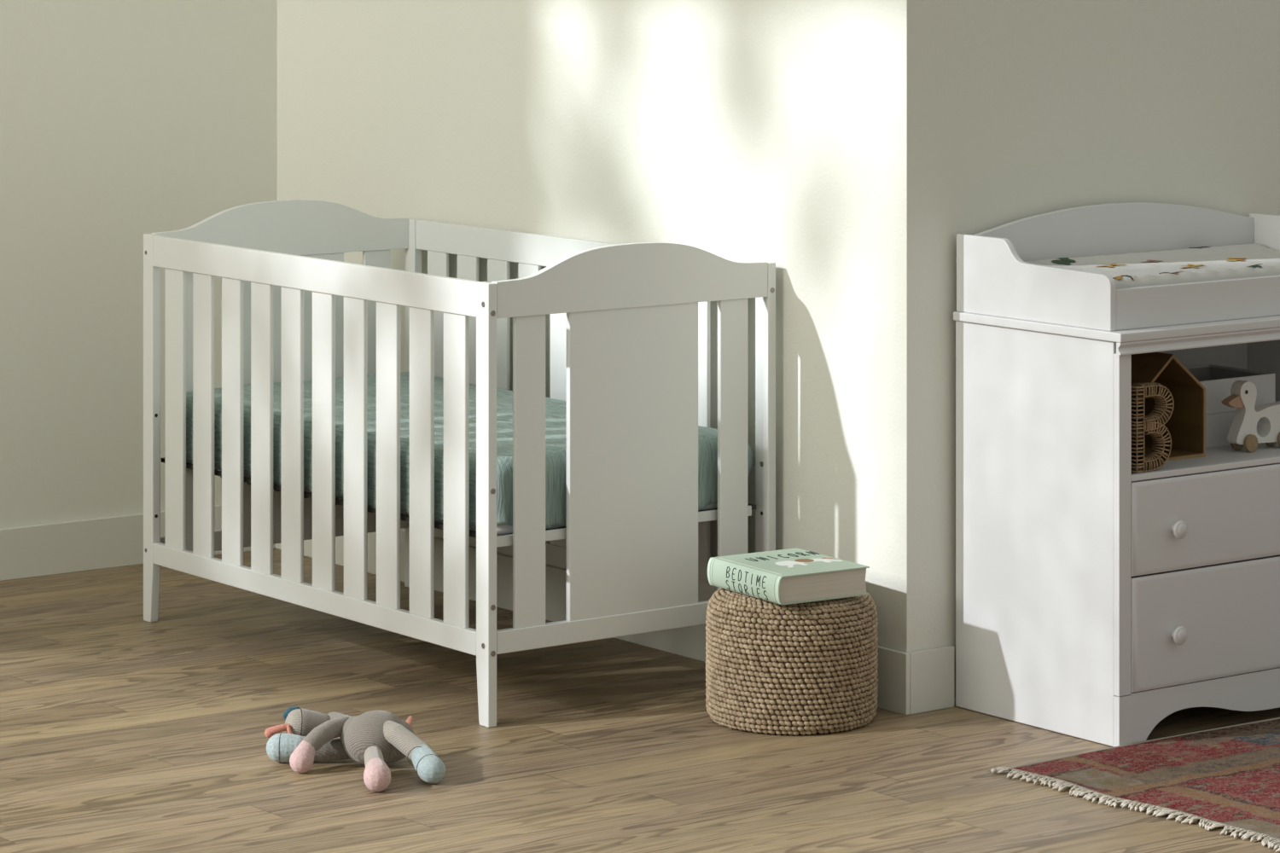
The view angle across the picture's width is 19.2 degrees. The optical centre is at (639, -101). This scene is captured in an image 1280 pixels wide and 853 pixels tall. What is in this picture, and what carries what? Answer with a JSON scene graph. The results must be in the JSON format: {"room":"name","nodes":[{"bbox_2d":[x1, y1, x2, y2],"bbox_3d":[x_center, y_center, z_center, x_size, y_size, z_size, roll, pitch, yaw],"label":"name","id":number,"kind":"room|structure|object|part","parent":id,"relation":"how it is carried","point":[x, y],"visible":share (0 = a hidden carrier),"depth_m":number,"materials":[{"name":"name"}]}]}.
{"room":"children's room","nodes":[
{"label":"children's room","id":0,"kind":"room"},
{"bbox_2d":[0,0,277,529],"bbox_3d":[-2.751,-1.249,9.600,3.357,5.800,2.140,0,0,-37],"label":"wall","id":1,"kind":"structure","parent":0,"point":[122,121],"depth_m":9.32,"materials":[{"name":"white paint"}]},
{"bbox_2d":[0,505,275,581],"bbox_3d":[-2.188,1.589,8.677,3.156,0.124,0.012,0,0,-37],"label":"baseboard","id":2,"kind":"structure","parent":1,"relation":"attached to","point":[45,549],"depth_m":9.27,"materials":[{"name":"white paint"}]},
{"bbox_2d":[277,0,843,569],"bbox_3d":[-0.172,-1.249,8.781,0.200,5.800,2.255,0,0,-37],"label":"wall","id":3,"kind":"structure","parent":0,"point":[715,127],"depth_m":8.45,"materials":[{"name":"white paint"}]},
{"bbox_2d":[275,529,910,715],"bbox_3d":[-0.190,1.589,8.627,0.012,0.124,2.454,0,0,-37],"label":"baseboard","id":4,"kind":"structure","parent":3,"relation":"attached to","point":[893,669],"depth_m":8.59,"materials":[{"name":"white paint"}]},
{"bbox_2d":[0,548,1279,852],"bbox_3d":[0.488,1.701,4.369,12.500,0.100,12.000,0,0,-37],"label":"floor","id":5,"kind":"structure","parent":0,"point":[121,732],"depth_m":7.27,"materials":[{"name":"brown wood"}]},
{"bbox_2d":[264,706,445,791],"bbox_3d":[-0.527,1.599,7.178,0.281,0.103,0.425,0,0,-37],"label":"plush toy","id":6,"kind":"object","parent":5,"relation":"on","point":[373,740],"visible":1,"depth_m":7.16,"materials":[{"name":"grey fabric"}]},
{"bbox_3d":[-0.604,1.624,7.221,0.141,0.047,0.047,0,0,-3],"label":"arm","id":7,"kind":"part","parent":6,"relation":"part of"},
{"bbox_3d":[-0.587,1.592,7.210,0.037,0.054,0.157,0,0,36],"label":"arm","id":8,"kind":"part","parent":6,"relation":"part of"},
{"bbox_3d":[-0.499,1.617,7.083,0.037,0.040,0.112,0,0,-7],"label":"leg","id":9,"kind":"part","parent":6,"relation":"part of","materials":[{"name":"beige fabric"}]},
{"bbox_3d":[-0.450,1.595,7.148,0.139,0.073,0.042,0,0,38],"label":"leg","id":10,"kind":"part","parent":6,"relation":"part of","materials":[{"name":"beige fabric"}]},
{"bbox_2d":[143,199,775,727],"bbox_3d":[-0.426,1.178,8.301,0.736,0.946,1.401,0,0,-37],"label":"crib","id":11,"kind":"object","parent":5,"relation":"on","point":[630,322],"visible":0.93,"depth_m":7.90,"materials":[{"name":"white paint"}]},
{"bbox_3d":[-1.117,1.208,8.632,0.022,0.886,0.045,0,0,-37],"label":"corner post","id":12,"kind":"part","parent":11,"relation":"part of","materials":[{"name":"white paint"}]},
{"bbox_3d":[-0.837,0.770,8.854,0.691,0.130,0.019,0,0,-37],"label":"arched rail","id":13,"kind":"part","parent":11,"relation":"part of","materials":[{"name":"white paint"}]},
{"bbox_3d":[-0.837,1.149,8.854,0.329,0.628,0.014,0,0,-37],"label":"panel","id":14,"kind":"part","parent":11,"relation":"part of","materials":[{"name":"white paint"}]},
{"bbox_3d":[-0.837,1.484,8.854,0.691,0.046,0.019,0,0,-37],"label":"rail","id":15,"kind":"part","parent":11,"relation":"part of","materials":[{"name":"white paint"}]},
{"bbox_3d":[-0.712,1.491,8.088,0.019,0.048,1.310,0,0,-37],"label":"rail","id":16,"kind":"part","parent":11,"relation":"part of","materials":[{"name":"white paint"}]},
{"bbox_3d":[-0.712,0.801,8.088,0.019,0.070,1.310,0,0,-37],"label":"rail","id":17,"kind":"part","parent":11,"relation":"part of","materials":[{"name":"white paint"}]},
{"bbox_3d":[-0.544,1.208,9.058,0.022,0.886,0.045,0,0,-37],"label":"corner post","id":18,"kind":"part","parent":11,"relation":"part of","materials":[{"name":"white paint"}]},
{"bbox_2d":[186,461,717,534],"bbox_3d":[-0.425,1.204,8.302,0.651,0.147,1.311,0,0,-37],"label":"mattress","id":19,"kind":"object","parent":11,"relation":"in","point":[500,529],"visible":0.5,"depth_m":7.73,"materials":[{"name":"white fabric"}]},
{"bbox_2d":[186,372,754,529],"bbox_3d":[-0.415,1.199,8.309,0.704,0.159,1.337,0,0,-37],"label":"fitted sheet","id":20,"kind":"object","parent":19,"relation":"on","point":[555,410],"visible":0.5,"depth_m":7.99,"materials":[{"name":"teal fabric"}]},
{"bbox_3d":[-0.307,1.208,7.546,0.022,0.886,0.045,0,0,-37],"label":"corner post","id":21,"kind":"part","parent":11,"relation":"part of","materials":[{"name":"white paint"}]},
{"bbox_3d":[-0.139,1.491,8.516,0.019,0.048,1.310,0,0,-37],"label":"rail","id":22,"kind":"part","parent":11,"relation":"part of","materials":[{"name":"white paint"}]},
{"bbox_3d":[-0.139,0.801,8.516,0.019,0.070,1.310,0,0,-37],"label":"rail","id":23,"kind":"part","parent":11,"relation":"part of","materials":[{"name":"white paint"}]},
{"bbox_3d":[-0.014,1.484,7.750,0.691,0.046,0.019,0,0,-37],"label":"rail","id":24,"kind":"part","parent":11,"relation":"part of","materials":[{"name":"white paint"}]},
{"bbox_3d":[-0.014,0.770,7.750,0.691,0.130,0.019,0,0,-37],"label":"arched rail","id":25,"kind":"part","parent":11,"relation":"part of","materials":[{"name":"white paint"}]},
{"bbox_3d":[-0.014,1.149,7.750,0.329,0.628,0.014,0,0,-37],"label":"panel","id":26,"kind":"part","parent":11,"relation":"part of","materials":[{"name":"white paint"}]},
{"bbox_3d":[0.265,1.208,7.972,0.022,0.886,0.045,0,0,-37],"label":"corner post","id":27,"kind":"part","parent":11,"relation":"part of","materials":[{"name":"white paint"}]},
{"bbox_2d":[705,587,878,735],"bbox_3d":[0.306,1.518,7.609,0.348,0.263,0.348,0,0,41],"label":"pouf","id":28,"kind":"object","parent":5,"relation":"on","point":[808,668],"visible":0.84,"depth_m":7.46,"materials":[{"name":"brown wicker"}]},
{"bbox_2d":[707,547,869,605],"bbox_3d":[0.296,1.356,7.573,0.220,0.058,0.256,0,0,-32],"label":"book","id":29,"kind":"object","parent":28,"relation":"on","point":[789,576],"visible":1,"depth_m":7.50,"materials":[{"name":"green paper"}]},
{"bbox_2d":[774,558,843,567],"bbox_3d":[0.336,1.329,7.575,0.138,0.001,0.068,0,0,-32],"label":"print","id":30,"kind":"object","parent":29,"relation":"on","point":[778,562],"depth_m":7.57,"materials":[{"name":"white"}]},
{"bbox_2d":[953,202,1279,746],"bbox_3d":[1.144,1.145,7.772,0.882,1.008,0.510,0,0,-37],"label":"dresser","id":31,"kind":"object","parent":5,"relation":"on","point":[1099,601],"visible":0.99,"depth_m":7.51,"materials":[{"name":"white laminate"}]},
{"bbox_3d":[0.790,1.255,7.537,0.016,0.788,0.462,0,0,-37],"label":"panel","id":32,"kind":"part","parent":31,"relation":"part of","materials":[{"name":"white laminate"}]},
{"bbox_2d":[956,233,1116,331],"bbox_3d":[0.788,0.762,7.540,0.016,0.158,0.452,0,0,-37],"label":"panel","id":33,"kind":"object","parent":31,"relation":"on","point":[997,290],"depth_m":7.56,"materials":[{"name":"white laminate"}]},
{"bbox_2d":[973,202,1253,261],"bbox_3d":[0.998,0.741,7.969,0.833,0.200,0.015,0,0,-37],"label":"panel","id":34,"kind":"object","parent":31,"relation":"on","point":[1110,229],"depth_m":7.97,"materials":[{"name":"white laminate"}]},
{"bbox_2d":[1024,243,1279,288],"bbox_3d":[1.128,0.790,7.794,0.829,0.101,0.416,0,0,-37],"label":"changing pad","id":35,"kind":"object","parent":31,"relation":"on","point":[1201,264],"visible":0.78,"depth_m":7.79,"materials":[{"name":"grey fabric"}]},
{"bbox_2d":[1051,257,1076,264],"bbox_3d":[0.877,0.747,7.806,0.038,0.009,0.069,0,0,25],"label":"print","id":36,"kind":"object","parent":35,"relation":"on","point":[1060,260],"depth_m":7.81,"materials":[{"name":"green fabric"}]},
{"bbox_2d":[1096,263,1119,267],"bbox_3d":[0.967,0.752,7.769,0.087,0.002,0.060,0,0,-37],"label":"print","id":37,"kind":"object","parent":35,"relation":"on","point":[1097,264],"depth_m":7.78,"materials":[{"name":"brown"}]},
{"bbox_2d":[1112,275,1135,280],"bbox_3d":[0.945,0.746,7.448,0.087,0.011,0.059,0,0,-37],"label":"print","id":38,"kind":"object","parent":35,"relation":"on","point":[1121,277],"depth_m":7.43,"materials":[{"name":"brown"}]},
{"bbox_2d":[1180,264,1204,267],"bbox_3d":[1.136,0.753,7.750,0.060,0.002,0.092,0,0,32],"label":"print","id":39,"kind":"object","parent":35,"relation":"on","point":[1181,265],"depth_m":7.76,"materials":[{"name":"brown"}]},
{"bbox_2d":[1227,257,1245,261],"bbox_3d":[1.249,0.752,7.902,0.041,0.002,0.072,0,0,13],"label":"print","id":40,"kind":"object","parent":35,"relation":"on","point":[1228,258],"depth_m":7.90,"materials":[{"name":"brown"}]},
{"bbox_2d":[1245,263,1263,267],"bbox_3d":[1.249,0.746,7.677,0.037,0.011,0.057,0,0,-17],"label":"print","id":41,"kind":"object","parent":35,"relation":"on","point":[1255,265],"depth_m":7.67,"materials":[{"name":"green fabric"}]},
{"bbox_2d":[1131,382,1174,472],"bbox_3d":[1.002,1.037,7.428,0.108,0.174,0.035,0,0,-37],"label":"raffia letter","id":42,"kind":"object","parent":31,"relation":"on","point":[1153,424],"visible":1,"depth_m":7.41,"materials":[{"name":"brown wicker"}]},
{"bbox_2d":[1131,352,1205,461],"bbox_3d":[1.003,1.018,7.657,0.183,0.213,0.222,0,0,-37],"label":"box","id":43,"kind":"object","parent":31,"relation":"on","point":[1186,425],"visible":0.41,"depth_m":7.63,"materials":[{"name":"brown wood"}]},
{"bbox_3d":[1.056,1.443,7.404,0.036,0.036,0.024,0,0,-37],"label":"knob","id":44,"kind":"part","parent":31,"relation":"part of","materials":[{"name":"white laminate"}]},
{"bbox_3d":[1.056,1.235,7.404,0.036,0.036,0.024,0,0,-37],"label":"knob","id":45,"kind":"part","parent":31,"relation":"part of","materials":[{"name":"white laminate"}]},
{"bbox_2d":[1115,274,1279,331],"bbox_3d":[1.258,0.801,7.619,0.833,0.080,0.015,0,0,-37],"label":"panel","id":46,"kind":"object","parent":31,"relation":"on","point":[1249,299],"depth_m":7.50,"materials":[{"name":"white laminate"}]},
{"bbox_3d":[1.281,0.872,7.589,0.879,0.024,0.012,0,0,-37],"label":"crown moulding","id":47,"kind":"part","parent":31,"relation":"part of","materials":[{"name":"white laminate"}]},
{"bbox_3d":[0.997,1.231,7.970,0.834,0.740,0.008,0,0,-37],"label":"panel","id":48,"kind":"part","parent":31,"relation":"part of","materials":[{"name":"grey wood"}]},
{"bbox_2d":[1131,442,1279,482],"bbox_3d":[1.134,1.132,7.786,0.834,0.016,0.450,0,0,-37],"label":"shelf","id":49,"kind":"object","parent":31,"relation":"attached to","point":[1224,463],"depth_m":7.54,"materials":[{"name":"grey wood"}]},
{"bbox_3d":[1.278,1.434,7.592,0.798,0.223,0.012,0,0,-37],"label":"drawer","id":50,"kind":"part","parent":31,"relation":"part of","materials":[{"name":"white laminate"}]},
{"bbox_3d":[1.278,1.228,7.592,0.798,0.182,0.012,0,0,-37],"label":"drawer","id":51,"kind":"part","parent":31,"relation":"part of","materials":[{"name":"white laminate"}]},
{"bbox_2d":[1205,411,1261,448],"bbox_3d":[1.164,1.090,7.866,0.260,0.068,0.198,0,0,-37],"label":"tray","id":52,"kind":"object","parent":31,"relation":"on","point":[1218,425],"visible":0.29,"depth_m":7.76,"materials":[{"name":"white wood"}]},
{"bbox_2d":[1185,364,1275,414],"bbox_3d":[1.164,1.021,7.866,0.260,0.069,0.198,0,0,-37],"label":"tray","id":53,"kind":"object","parent":52,"relation":"on","point":[1218,381],"visible":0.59,"depth_m":7.84,"materials":[{"name":"white wood"}]},
{"bbox_2d":[1221,380,1279,452],"bbox_3d":[1.274,1.052,7.728,0.215,0.143,0.049,0,0,-37],"label":"duck","id":54,"kind":"object","parent":31,"relation":"on","point":[1242,432],"visible":1,"depth_m":7.69},
{"bbox_2d":[1249,213,1279,250],"bbox_3d":[1.469,0.762,8.047,0.016,0.158,0.452,0,0,-37],"label":"panel","id":55,"kind":"object","parent":31,"relation":"on","point":[1264,229],"depth_m":8.19,"materials":[{"name":"white laminate"}]},
{"bbox_2d":[990,717,1279,852],"bbox_3d":[1.994,1.644,7.057,2.072,0.011,1.713,0,0,-37],"label":"rug","id":56,"kind":"object","parent":5,"relation":"on","point":[1228,777],"visible":1,"depth_m":7.08,"materials":[{"name":"red fabric"}]},
{"bbox_2d":[843,0,1279,705],"bbox_3d":[2.182,-1.249,9.004,4.243,5.800,0.200,0,0,-37],"label":"wall","id":57,"kind":"structure","parent":0,"point":[968,117],"depth_m":7.79,"materials":[{"name":"white paint"}]},
{"bbox_2d":[908,645,954,714],"bbox_3d":[0.592,1.589,7.687,0.119,0.124,0.012,0,0,-37],"label":"baseboard","id":58,"kind":"structure","parent":57,"relation":"attached to","point":[933,670],"depth_m":7.68,"materials":[{"name":"white paint"}]}
]}

